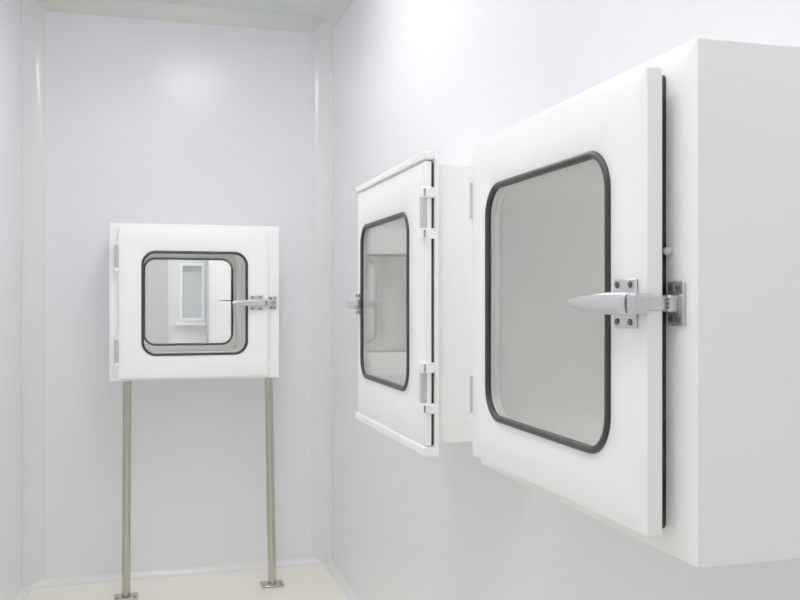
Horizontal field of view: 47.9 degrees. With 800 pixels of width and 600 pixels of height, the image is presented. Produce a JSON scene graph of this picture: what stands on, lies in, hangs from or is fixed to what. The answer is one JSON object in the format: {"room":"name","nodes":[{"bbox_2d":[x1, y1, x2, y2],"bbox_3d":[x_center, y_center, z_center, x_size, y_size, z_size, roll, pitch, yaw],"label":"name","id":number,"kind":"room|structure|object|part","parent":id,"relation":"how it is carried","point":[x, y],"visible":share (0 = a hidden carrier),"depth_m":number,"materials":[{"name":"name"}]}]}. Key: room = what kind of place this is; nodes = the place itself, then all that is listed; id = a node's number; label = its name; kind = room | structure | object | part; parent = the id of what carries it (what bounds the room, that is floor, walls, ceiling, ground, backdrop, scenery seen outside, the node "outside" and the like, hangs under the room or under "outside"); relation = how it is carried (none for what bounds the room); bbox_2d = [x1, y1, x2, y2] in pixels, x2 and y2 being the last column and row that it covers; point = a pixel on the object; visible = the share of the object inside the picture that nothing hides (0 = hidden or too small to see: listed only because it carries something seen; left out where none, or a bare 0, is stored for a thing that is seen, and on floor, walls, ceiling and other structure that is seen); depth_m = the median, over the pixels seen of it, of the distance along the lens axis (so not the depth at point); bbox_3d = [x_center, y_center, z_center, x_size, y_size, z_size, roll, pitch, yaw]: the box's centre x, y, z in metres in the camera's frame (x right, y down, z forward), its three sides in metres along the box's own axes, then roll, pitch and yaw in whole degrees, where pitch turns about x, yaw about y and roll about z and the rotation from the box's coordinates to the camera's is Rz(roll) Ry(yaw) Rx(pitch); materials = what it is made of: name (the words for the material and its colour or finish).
{"room":"clean room","nodes":[
{"label":"clean room","id":0,"kind":"room"},
{"bbox_2d":[0,0,19,599],"bbox_3d":[-1.058,-0.050,1.413,0.100,3.000,6.500,0,0,-16],"label":"wall","id":1,"kind":"structure","parent":0,"point":[9,9],"depth_m":4.05,"materials":[{"name":"white paint"}]},
{"bbox_2d":[14,584,30,599],"bbox_3d":[-0.989,1.428,1.433,0.044,0.044,6.500,0,0,-16],"label":"baseboard","id":2,"kind":"structure","parent":1,"relation":"attached to","point":[22,593],"depth_m":4.40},
{"bbox_2d":[145,260,205,342],"bbox_3d":[-0.965,-0.050,7.578,3.678,3.000,0.100,0,0,-16],"label":"wall","id":3,"kind":"structure","parent":0,"point":[176,333],"depth_m":7.29,"materials":[{"name":"white paint"}]},
{"bbox_2d":[146,260,167,343],"bbox_3d":[-1.948,-0.050,7.213,0.170,3.000,0.060,0,0,-16],"label":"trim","id":4,"kind":"structure","parent":3,"relation":"attached to","point":[156,270],"depth_m":7.18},
{"bbox_2d":[175,263,205,324],"bbox_3d":[-1.690,-0.046,7.312,0.260,0.503,0.090,0,0,-16],"label":"window","id":5,"kind":"structure","parent":3,"relation":"in","point":[191,274],"depth_m":7.33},
{"bbox_3d":[-1.685,0.193,7.293,0.260,0.025,0.050,0,0,-16],"label":"sill","id":6,"kind":"part","parent":5,"relation":"part of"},
{"bbox_3d":[-1.702,-0.065,7.351,0.160,0.430,0.010,0,0,-16],"label":"pane","id":7,"kind":"part","parent":5,"relation":"part of","materials":[{"name":"clear glass"}]},
{"bbox_2d":[45,11,310,575],"bbox_3d":[-0.248,-0.050,5.078,3.678,3.000,0.100,0,0,-16],"label":"wall","id":8,"kind":"structure","parent":0,"point":[147,121],"depth_m":4.74,"materials":[{"name":"white paint"}]},
{"bbox_2d":[20,0,44,587],"bbox_3d":[-1.842,-0.050,4.515,0.104,3.000,0.104,0,0,-16],"label":"trim","id":9,"kind":"structure","parent":8,"relation":"attached to","point":[32,16],"depth_m":4.55,"materials":[{"name":"white metal"}]},
{"bbox_2d":[29,555,324,588],"bbox_3d":[-1.141,1.428,4.747,1.578,0.044,0.044,0,0,-16],"label":"baseboard","id":10,"kind":"structure","parent":8,"relation":"attached to","point":[298,561],"depth_m":4.75,"materials":[{"name":"white"}]},
{"bbox_2d":[34,0,324,32],"bbox_3d":[-1.137,-1.510,4.731,1.578,0.079,0.079,0,0,-16],"label":"trim","id":11,"kind":"structure","parent":8,"relation":"attached to","point":[139,9],"depth_m":4.75,"materials":[{"name":"white"}]},
{"bbox_2d":[311,21,333,562],"bbox_3d":[-0.425,-0.050,4.921,0.104,3.000,0.104,0,0,-16],"label":"trim","id":12,"kind":"structure","parent":8,"relation":"attached to","point":[322,38],"depth_m":4.95,"materials":[{"name":"white metal"}]},
{"bbox_2d":[27,565,346,599],"bbox_3d":[0.351,1.500,3.170,3.778,0.100,9.300,0,0,-16],"label":"floor","id":13,"kind":"structure","parent":0,"point":[314,582],"depth_m":4.51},
{"bbox_2d":[109,223,283,599],"bbox_3d":[-1.097,0.541,4.812,0.842,1.818,1.003,0,0,-16],"label":"box","id":14,"kind":"object","parent":13,"relation":"on","point":[251,350],"visible":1,"depth_m":4.38,"materials":[{"name":"white metal"}]},
{"bbox_3d":[-1.334,1.445,4.382,0.112,0.010,0.090,0,0,-16],"label":"foot plate","id":15,"kind":"part","parent":14,"relation":"part of","materials":[{"name":"silver metal"}]},
{"bbox_3d":[-1.331,0.915,4.383,0.046,1.054,0.041,0,0,-16],"label":"leg","id":16,"kind":"part","parent":14,"relation":"part of","materials":[{"name":"silver metal"}]},
{"bbox_3d":[-1.243,0.013,5.232,0.707,0.726,0.026,0,0,-16],"label":"door","id":17,"kind":"part","parent":14,"relation":"part of","materials":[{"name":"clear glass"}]},
{"bbox_3d":[-0.997,0.013,4.373,0.707,0.726,0.026,0,0,-16],"label":"door","id":18,"kind":"part","parent":14,"relation":"part of","materials":[{"name":"white metal"}]},
{"bbox_3d":[-1.112,0.010,4.805,0.809,0.756,0.850,0,0,-16],"label":"casing","id":19,"kind":"part","parent":14,"relation":"part of","materials":[{"name":"white metal"}]},
{"bbox_3d":[-0.737,0.014,4.402,0.164,0.033,0.015,0,0,-19],"label":"latch lever","id":20,"kind":"part","parent":14,"relation":"part of","materials":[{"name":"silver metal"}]},
{"bbox_3d":[-0.707,0.014,4.440,0.066,0.074,0.004,0,0,-16],"label":"latch plate","id":21,"kind":"part","parent":14,"relation":"part of","materials":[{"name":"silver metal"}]},
{"bbox_3d":[-0.659,0.915,4.576,0.059,1.055,0.041,0,0,-16],"label":"leg","id":22,"kind":"part","parent":14,"relation":"part of","materials":[{"name":"silver metal"}]},
{"bbox_3d":[-0.650,1.445,4.578,0.112,0.010,0.090,0,0,-16],"label":"foot plate","id":23,"kind":"part","parent":14,"relation":"part of","materials":[{"name":"silver metal"}]},
{"bbox_3d":[-0.634,0.014,4.497,0.042,0.066,0.005,0,0,-16],"label":"keeper plate","id":24,"kind":"part","parent":14,"relation":"part of","materials":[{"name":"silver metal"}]},
{"bbox_2d":[209,260,230,342],"bbox_3d":[-1.201,-0.050,7.094,0.600,3.000,0.100,0,0,-16],"label":"wall partition","id":25,"kind":"structure","parent":0,"point":[219,271],"depth_m":6.98,"materials":[{"name":"white paint"}]},
{"bbox_2d":[206,260,208,342],"bbox_3d":[-1.497,-0.050,7.009,0.015,3.000,0.120,0,0,-16],"label":"trim","id":26,"kind":"structure","parent":25,"relation":"attached to","point":[207,261],"depth_m":6.95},
{"bbox_2d":[159,0,326,14],"bbox_3d":[0.351,-1.600,3.170,3.778,0.100,9.300,0,0,-16],"label":"ceiling","id":27,"kind":"structure","parent":0,"point":[297,6],"depth_m":4.72,"materials":[{"name":"white paint"}]},
{"bbox_2d":[334,0,799,599],"bbox_3d":[0.555,-0.050,1.875,0.100,3.000,6.500,0,0,-16],"label":"wall","id":28,"kind":"structure","parent":0,"point":[412,78],"depth_m":2.86,"materials":[{"name":"white paint"}]},
{"bbox_2d":[318,0,353,28],"bbox_3d":[0.469,-1.510,1.851,0.079,0.079,6.500,0,0,-16],"label":"trim","id":29,"kind":"structure","parent":28,"relation":"attached to","point":[332,11],"depth_m":4.74,"materials":[{"name":"white"}]},
{"bbox_2d":[323,559,363,599],"bbox_3d":[0.485,1.428,1.856,0.044,0.044,6.500,0,0,-16],"label":"baseboard","id":30,"kind":"structure","parent":28,"relation":"attached to","point":[335,571],"depth_m":4.58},
{"bbox_2d":[346,151,472,456],"bbox_3d":[0.394,0.010,2.790,0.993,0.774,0.836,0,0,-16],"label":"box","id":31,"kind":"object","parent":28,"relation":"attached to","point":[413,303],"visible":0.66,"depth_m":2.34,"materials":[{"name":"white metal"}]},
{"bbox_3d":[-0.153,0.013,2.926,0.015,0.033,0.164,0,0,-13],"label":"latch lever","id":32,"kind":"part","parent":31,"relation":"part of","materials":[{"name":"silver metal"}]},
{"bbox_3d":[-0.136,0.013,2.971,0.004,0.074,0.066,0,0,-16],"label":"latch plate","id":33,"kind":"part","parent":31,"relation":"part of","materials":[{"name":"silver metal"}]},
{"bbox_3d":[-0.031,0.009,2.640,0.016,0.724,0.742,0,0,-16],"label":"door","id":34,"kind":"part","parent":31,"relation":"part of","materials":[{"name":"white metal"}]},
{"bbox_3d":[0.396,0.009,2.775,0.850,0.710,0.774,0,0,-16],"label":"casing","id":35,"kind":"part","parent":31,"relation":"part of","materials":[{"name":"white metal"}]},
{"bbox_2d":[470,38,799,567],"bbox_3d":[0.713,0.004,1.788,1.033,0.748,0.845,0,0,-16],"label":"box","id":36,"kind":"object","parent":28,"relation":"attached to","point":[636,235],"visible":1,"depth_m":1.31,"materials":[{"name":"white metal"}]},
{"bbox_3d":[0.269,0.003,1.645,0.024,0.681,0.716,0,0,-16],"label":"door","id":37,"kind":"part","parent":36,"relation":"part of","materials":[{"name":"white metal"}]},
{"bbox_3d":[0.300,0.005,1.381,0.015,0.033,0.164,0,0,-19],"label":"latch lever","id":38,"kind":"part","parent":36,"relation":"part of","materials":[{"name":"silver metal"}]},
{"bbox_3d":[0.339,0.005,1.351,0.004,0.074,0.066,0,0,-16],"label":"latch plate","id":39,"kind":"part","parent":36,"relation":"part of","materials":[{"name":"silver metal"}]},
{"bbox_3d":[0.368,0.005,1.300,0.052,0.021,0.008,0,0,-20],"label":"latch arm","id":40,"kind":"part","parent":36,"relation":"part of","materials":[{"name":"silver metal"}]},
{"bbox_3d":[0.402,0.005,1.309,0.005,0.066,0.042,0,0,-16],"label":"keeper plate","id":41,"kind":"part","parent":36,"relation":"part of","materials":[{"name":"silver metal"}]}
]}

